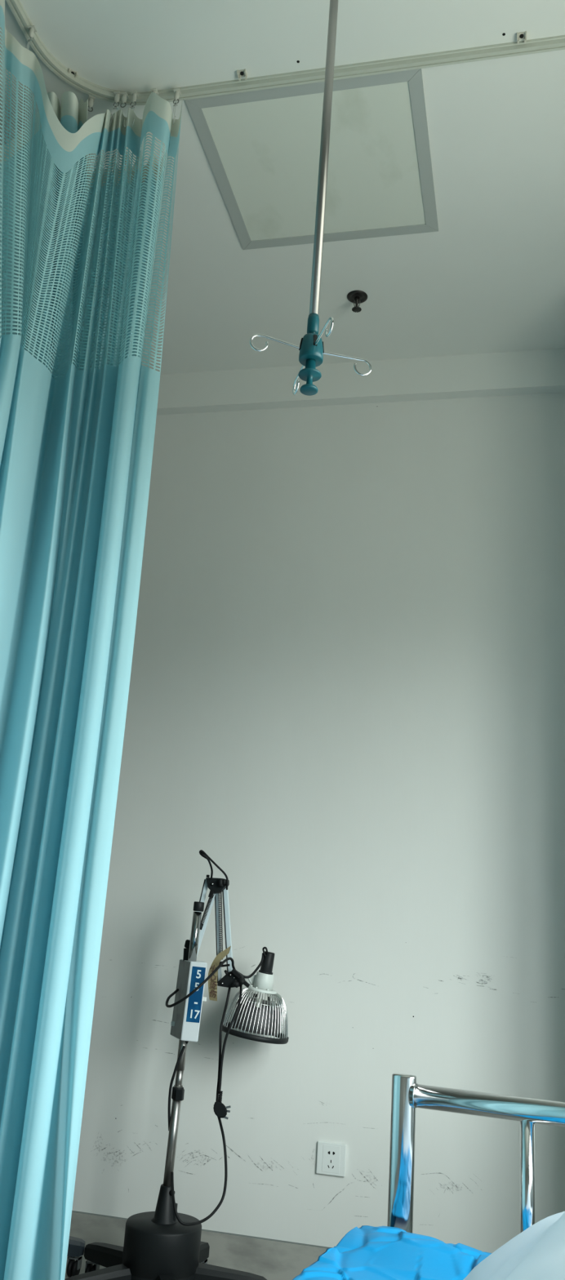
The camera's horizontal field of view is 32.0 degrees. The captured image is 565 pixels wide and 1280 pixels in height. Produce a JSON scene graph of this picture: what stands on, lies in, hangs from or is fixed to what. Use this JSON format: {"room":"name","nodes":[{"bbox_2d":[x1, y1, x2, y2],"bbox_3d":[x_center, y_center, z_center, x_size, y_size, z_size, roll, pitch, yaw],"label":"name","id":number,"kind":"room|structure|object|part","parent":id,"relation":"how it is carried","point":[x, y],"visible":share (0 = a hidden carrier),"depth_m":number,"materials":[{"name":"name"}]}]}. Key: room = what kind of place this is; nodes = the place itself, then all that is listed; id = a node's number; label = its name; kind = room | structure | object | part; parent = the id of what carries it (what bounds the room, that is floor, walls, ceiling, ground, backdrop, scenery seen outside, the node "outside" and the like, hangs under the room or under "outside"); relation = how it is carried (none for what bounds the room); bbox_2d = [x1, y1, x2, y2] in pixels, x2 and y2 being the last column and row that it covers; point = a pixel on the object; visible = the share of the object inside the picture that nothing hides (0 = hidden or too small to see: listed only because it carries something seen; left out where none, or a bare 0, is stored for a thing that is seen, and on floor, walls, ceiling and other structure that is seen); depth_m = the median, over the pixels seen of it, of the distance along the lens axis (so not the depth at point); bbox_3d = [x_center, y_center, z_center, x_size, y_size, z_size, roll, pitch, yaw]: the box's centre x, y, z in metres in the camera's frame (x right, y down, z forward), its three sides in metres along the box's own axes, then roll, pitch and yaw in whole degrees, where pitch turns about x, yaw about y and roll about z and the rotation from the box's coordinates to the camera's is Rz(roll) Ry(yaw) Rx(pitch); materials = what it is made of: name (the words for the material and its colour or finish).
{"room":"hospital room","nodes":[
{"label":"hospital room","id":0,"kind":"room"},
{"bbox_2d":[64,1253,106,1279],"bbox_3d":[-1.018,1.271,0.911,4.600,0.100,4.780,0,-17,13],"label":"floor","id":1,"kind":"structure","parent":0,"point":[83,1260],"depth_m":2.85,"materials":[{"name":"tile"}]},
{"bbox_2d":[66,1235,85,1276],"bbox_3d":[-0.811,1.524,2.834,0.522,0.515,0.497,0,-17,13],"label":"stool","id":2,"kind":"object","parent":1,"relation":"on","point":[76,1247],"visible":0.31,"depth_m":2.76,"materials":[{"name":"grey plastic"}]},
{"bbox_3d":[-0.668,1.695,2.778,0.220,0.064,0.060,5,-16,-4],"label":"leg","id":3,"kind":"part","parent":2,"relation":"part of","materials":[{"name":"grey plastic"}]},
{"bbox_2d":[64,849,288,1279],"bbox_3d":[-0.277,1.190,2.753,0.545,1.178,0.551,0,-17,13],"label":"heat lamp","id":4,"kind":"object","parent":1,"relation":"on","point":[164,1243],"visible":1,"depth_m":2.73,"materials":[{"name":"black plastic"}]},
{"bbox_3d":[-0.464,1.635,2.512,0.235,0.056,0.060,14,-19,-31],"label":"leg","id":5,"kind":"part","parent":4,"relation":"part of","materials":[{"name":"black plastic"}]},
{"bbox_3d":[-0.455,1.691,2.701,0.235,0.056,0.060,-9,-21,38],"label":"leg","id":6,"kind":"part","parent":4,"relation":"part of","materials":[{"name":"black plastic"}]},
{"bbox_2d":[151,1183,177,1224],"bbox_3d":[-0.314,1.515,2.643,0.074,0.091,0.074,0,-17,13],"label":"lamp base","id":7,"kind":"object","parent":4,"relation":"attached to","point":[164,1214],"depth_m":2.62,"materials":[{"name":"black plastic"}]},
{"bbox_3d":[-0.280,1.627,2.442,0.060,0.056,0.235,8,-17,-14],"label":"leg","id":8,"kind":"part","parent":4,"relation":"part of","materials":[{"name":"black plastic"}]},
{"bbox_2d":[170,1021,174,1026],"bbox_3d":[-0.311,1.095,2.809,0.012,0.012,0.012,0,-17,13],"label":"switch","id":9,"kind":"object","parent":4,"relation":"attached to","point":[172,1023],"depth_m":2.80,"materials":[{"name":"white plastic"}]},
{"bbox_3d":[-0.274,0.902,2.854,0.027,0.063,0.025,0,-17,13],"label":"arm mount","id":10,"kind":"part","parent":4,"relation":"part of","materials":[{"name":"black plastic"}]},
{"bbox_3d":[-0.236,0.815,2.889,0.070,0.222,0.028,11,-18,-24],"label":"arm","id":11,"kind":"part","parent":4,"relation":"part of","materials":[{"name":"silver metal"}]},
{"bbox_3d":[-0.265,1.717,2.747,0.060,0.056,0.235,-2,-17,21],"label":"leg","id":12,"kind":"part","parent":4,"relation":"part of","materials":[{"name":"black plastic"}]},
{"bbox_3d":[-0.182,0.713,2.889,0.016,0.022,0.015,0,-17,13],"label":"elbow knob","id":13,"kind":"part","parent":4,"relation":"part of","materials":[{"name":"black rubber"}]},
{"bbox_3d":[-0.171,0.865,2.901,0.043,0.281,0.074,-6,-19,31],"label":"arm","id":14,"kind":"part","parent":4,"relation":"part of","materials":[{"name":"silver metal"}]},
{"bbox_3d":[-0.157,1.678,2.587,0.235,0.056,0.060,3,-16,4],"label":"leg","id":15,"kind":"part","parent":4,"relation":"part of","materials":[{"name":"black plastic"}]},
{"bbox_3d":[-0.092,1.018,2.947,0.028,0.036,0.006,0,-17,13],"label":"plate","id":16,"kind":"part","parent":4,"relation":"part of","materials":[{"name":"silver metal"}]},
{"bbox_3d":[-0.077,1.114,2.914,0.149,0.096,0.146,0,-17,13],"label":"heating plate","id":17,"kind":"part","parent":4,"relation":"part of","materials":[{"name":"grey metal"}]},
{"bbox_3d":[-0.047,0.969,2.952,0.045,0.066,0.043,0,-17,13],"label":"handle","id":18,"kind":"part","parent":4,"relation":"part of","materials":[{"name":"black plastic"}]},
{"bbox_2d":[386,1073,564,1232],"bbox_3d":[0.274,0.776,0.700,0.928,0.900,1.974,-2,-17,21],"label":"hospital bed","id":19,"kind":"object","parent":1,"relation":"on","point":[406,1095],"visible":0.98,"depth_m":1.73,"materials":[{"name":"silver metal"}]},
{"bbox_2d":[292,1225,491,1279],"bbox_3d":[0.182,0.995,1.196,0.666,0.278,0.919,-3,-17,21],"label":"sheet","id":20,"kind":"object","parent":19,"relation":"on","point":[366,1252],"visible":0.81,"depth_m":1.53,"materials":[{"name":"blue fabric"}]},
{"bbox_3d":[0.199,1.136,1.695,0.045,0.716,0.028,0,-17,13],"label":"post","id":21,"kind":"part","parent":19,"relation":"part of","materials":[{"name":"silver metal"}]},
{"bbox_3d":[0.631,0.807,1.629,0.850,0.042,0.042,-2,-17,21],"label":"rail","id":22,"kind":"part","parent":19,"relation":"part of","materials":[{"name":"silver metal"}]},
{"bbox_3d":[0.256,0.836,0.739,1.144,0.187,1.874,0,-17,13],"label":"sheet","id":23,"kind":"object","parent":19,"relation":"on","visible":0},
{"bbox_2d":[462,1211,564,1279],"bbox_3d":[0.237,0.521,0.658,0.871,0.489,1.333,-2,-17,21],"label":"pillow","id":24,"kind":"object","parent":23,"relation":"on","point":[537,1252],"visible":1,"depth_m":0.88,"materials":[{"name":"white fabric"}]},
{"bbox_2d":[0,0,564,374],"bbox_3d":[-0.817,-1.679,1.770,4.600,0.101,4.780,0,-17,13],"label":"ceiling","id":25,"kind":"structure","parent":0,"point":[491,279],"depth_m":2.72,"materials":[{"name":"paint"}]},
{"bbox_2d":[5,0,564,105],"bbox_3d":[0.043,-1.811,0.907,1.930,0.019,3.072,0,-17,13],"label":"track","id":26,"kind":"object","parent":25,"relation":"attached to","point":[526,46],"visible":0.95,"depth_m":2.37,"materials":[{"name":"grey plastic"}]},
{"bbox_2d":[26,25,37,38],"bbox_3d":[-0.588,-1.424,2.306,0.018,0.031,0.016,0,-17,13],"label":"curtain glider","id":27,"kind":"object","parent":26,"relation":"hanging from","point":[32,28],"visible":1,"depth_m":2.30,"materials":[{"name":"grey plastic"}]},
{"bbox_2d":[26,36,32,49],"bbox_3d":[-0.594,-1.359,2.281,0.015,0.110,0.010,0,-17,13],"label":"curtain hook","id":28,"kind":"object","parent":27,"relation":"hanging from","point":[28,40],"visible":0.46,"depth_m":2.29,"materials":[{"name":"silver metal"}]},
{"bbox_2d":[0,91,166,379],"bbox_3d":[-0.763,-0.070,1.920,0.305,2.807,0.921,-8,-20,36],"label":"curtain mesh","id":29,"kind":"object","parent":26,"relation":"hanging from","point":[72,116],"visible":0.09,"depth_m":2.42,"materials":[{"name":"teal fabric"}]},
{"bbox_2d":[87,95,95,111],"bbox_3d":[-0.486,-1.357,2.493,0.016,0.043,0.018,11,-18,-22],"label":"curtain glider","id":30,"kind":"object","parent":26,"relation":"hanging from","point":[91,99],"visible":0.91,"depth_m":2.49,"materials":[{"name":"grey plastic"}]},
{"bbox_2d":[113,91,121,106],"bbox_3d":[-0.416,-1.357,2.473,0.016,0.043,0.018,0,-17,13],"label":"curtain glider","id":31,"kind":"object","parent":26,"relation":"hanging from","point":[117,95],"visible":1,"depth_m":2.47,"materials":[{"name":"grey plastic"}]},
{"bbox_2d":[109,104,117,127],"bbox_3d":[-0.429,-1.307,2.454,0.029,0.076,0.010,0,-17,13],"label":"curtain hook","id":32,"kind":"object","parent":31,"relation":"hanging from","point":[113,108],"visible":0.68,"depth_m":2.46,"materials":[{"name":"silver metal"}]},
{"bbox_2d":[120,91,128,107],"bbox_3d":[-0.399,-1.356,2.474,0.016,0.043,0.018,0,-17,13],"label":"curtain glider","id":33,"kind":"object","parent":26,"relation":"hanging from","point":[124,95],"visible":1,"depth_m":2.47,"materials":[{"name":"grey plastic"}]},
{"bbox_2d":[129,90,138,106],"bbox_3d":[-0.373,-1.356,2.468,0.016,0.043,0.018,0,-17,13],"label":"curtain glider","id":34,"kind":"object","parent":26,"relation":"hanging from","point":[134,93],"visible":1,"depth_m":2.46,"materials":[{"name":"grey plastic"}]},
{"bbox_2d":[123,104,134,127],"bbox_3d":[-0.378,-1.305,2.447,0.028,0.076,0.010,0,-17,13],"label":"curtain hook","id":35,"kind":"object","parent":34,"relation":"hanging from","point":[131,107],"visible":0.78,"depth_m":2.44,"materials":[{"name":"silver metal"}]},
{"bbox_2d":[0,0,182,1279],"bbox_3d":[-0.697,-0.149,1.605,0.307,2.790,1.258,-5,-19,29],"label":"privacy curtain","id":36,"kind":"object","parent":35,"relation":"hanging from","point":[77,448],"visible":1,"depth_m":2.01,"materials":[{"name":"teal fabric"}]},
{"bbox_3d":[-0.717,0.191,1.504,0.300,2.080,1.258,-5,-19,29],"label":"cloth panel","id":37,"kind":"part","parent":36,"relation":"part of","materials":[{"name":"teal fabric"}]},
{"bbox_3d":[-0.644,-0.987,1.837,0.267,0.818,1.242,-5,-18,27],"label":"panel","id":38,"kind":"part","parent":36,"relation":"part of","materials":[{"name":"teal fabric"}]},
{"bbox_2d":[150,88,158,94],"bbox_3d":[-0.321,-1.361,2.459,0.016,0.031,0.018,0,-17,13],"label":"curtain glider","id":39,"kind":"object","parent":26,"relation":"hanging from","point":[153,90],"visible":0.5,"depth_m":2.46,"materials":[{"name":"grey plastic"}]},
{"bbox_2d":[173,88,181,104],"bbox_3d":[-0.264,-1.353,2.452,0.016,0.043,0.018,0,-17,13],"label":"curtain glider","id":40,"kind":"object","parent":26,"relation":"hanging from","point":[177,92],"visible":1,"depth_m":2.45,"materials":[{"name":"grey plastic"}]},
{"bbox_2d":[172,102,177,124],"bbox_3d":[-0.269,-1.303,2.431,0.016,0.076,0.010,0,-17,13],"label":"curtain hook","id":41,"kind":"object","parent":40,"relation":"hanging from","point":[174,104],"visible":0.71,"depth_m":2.43,"materials":[{"name":"silver metal"}]},
{"bbox_2d":[249,0,371,395],"bbox_3d":[0.082,-0.962,1.777,0.155,1.155,0.147,-6,-19,30],"label":"pole","id":42,"kind":"object","parent":25,"relation":"hanging from","point":[311,348],"visible":1,"depth_m":1.68,"materials":[{"name":"silver metal"}]},
{"bbox_3d":[0.045,-0.436,1.625,0.038,0.058,0.038,0,-17,13],"label":"release knob","id":43,"kind":"part","parent":42,"relation":"part of","materials":[{"name":"teal plastic"}]},
{"bbox_3d":[0.085,-1.019,1.794,0.016,1.015,0.016,0,-17,13],"label":"rod","id":44,"kind":"part","parent":42,"relation":"part of","materials":[{"name":"silver metal"}]},
{"bbox_2d":[185,68,438,249],"bbox_3d":[0.106,-1.291,2.700,0.597,0.006,0.581,0,-17,13],"label":"access panel","id":45,"kind":"object","parent":25,"relation":"attached to","point":[261,148],"visible":0.97,"depth_m":2.66,"materials":[{"name":"silver metal"}]},
{"bbox_2d":[346,290,367,312],"bbox_3d":[0.244,-1.104,3.227,0.068,0.052,0.068,0,-17,13],"label":"sprinkler","id":46,"kind":"object","parent":25,"relation":"attached to","point":[357,297],"visible":1,"depth_m":3.22,"materials":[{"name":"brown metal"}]},
{"bbox_2d":[71,392,564,1253],"bbox_3d":[-0.420,0.445,3.452,4.600,2.980,0.151,0,-17,13],"label":"wall","id":47,"kind":"structure","parent":0,"point":[346,694],"depth_m":3.19,"materials":[{"name":"grey paint"}]},
{"bbox_2d":[69,1210,329,1279],"bbox_3d":[-0.804,1.800,3.038,3.640,0.102,0.016,0,-17,13],"label":"baseboard","id":48,"kind":"structure","parent":47,"relation":"attached to","point":[269,1259],"depth_m":2.87,"materials":[{"name":"stone"}]},
{"bbox_2d":[315,1141,346,1177],"bbox_3d":[0.144,1.530,2.901,0.086,0.086,0.010,0,-17,13],"label":"wall socket","id":49,"kind":"object","parent":47,"relation":"attached to","point":[331,1157],"visible":1,"depth_m":2.90,"materials":[{"name":"white plastic"}]},
{"bbox_2d":[156,348,564,415],"bbox_3d":[-0.627,-0.942,3.820,3.630,0.145,0.050,0,-17,13],"label":"trim","id":50,"kind":"structure","parent":47,"relation":"attached to","point":[542,371],"depth_m":3.57,"materials":[{"name":"white paint"}]}
]}

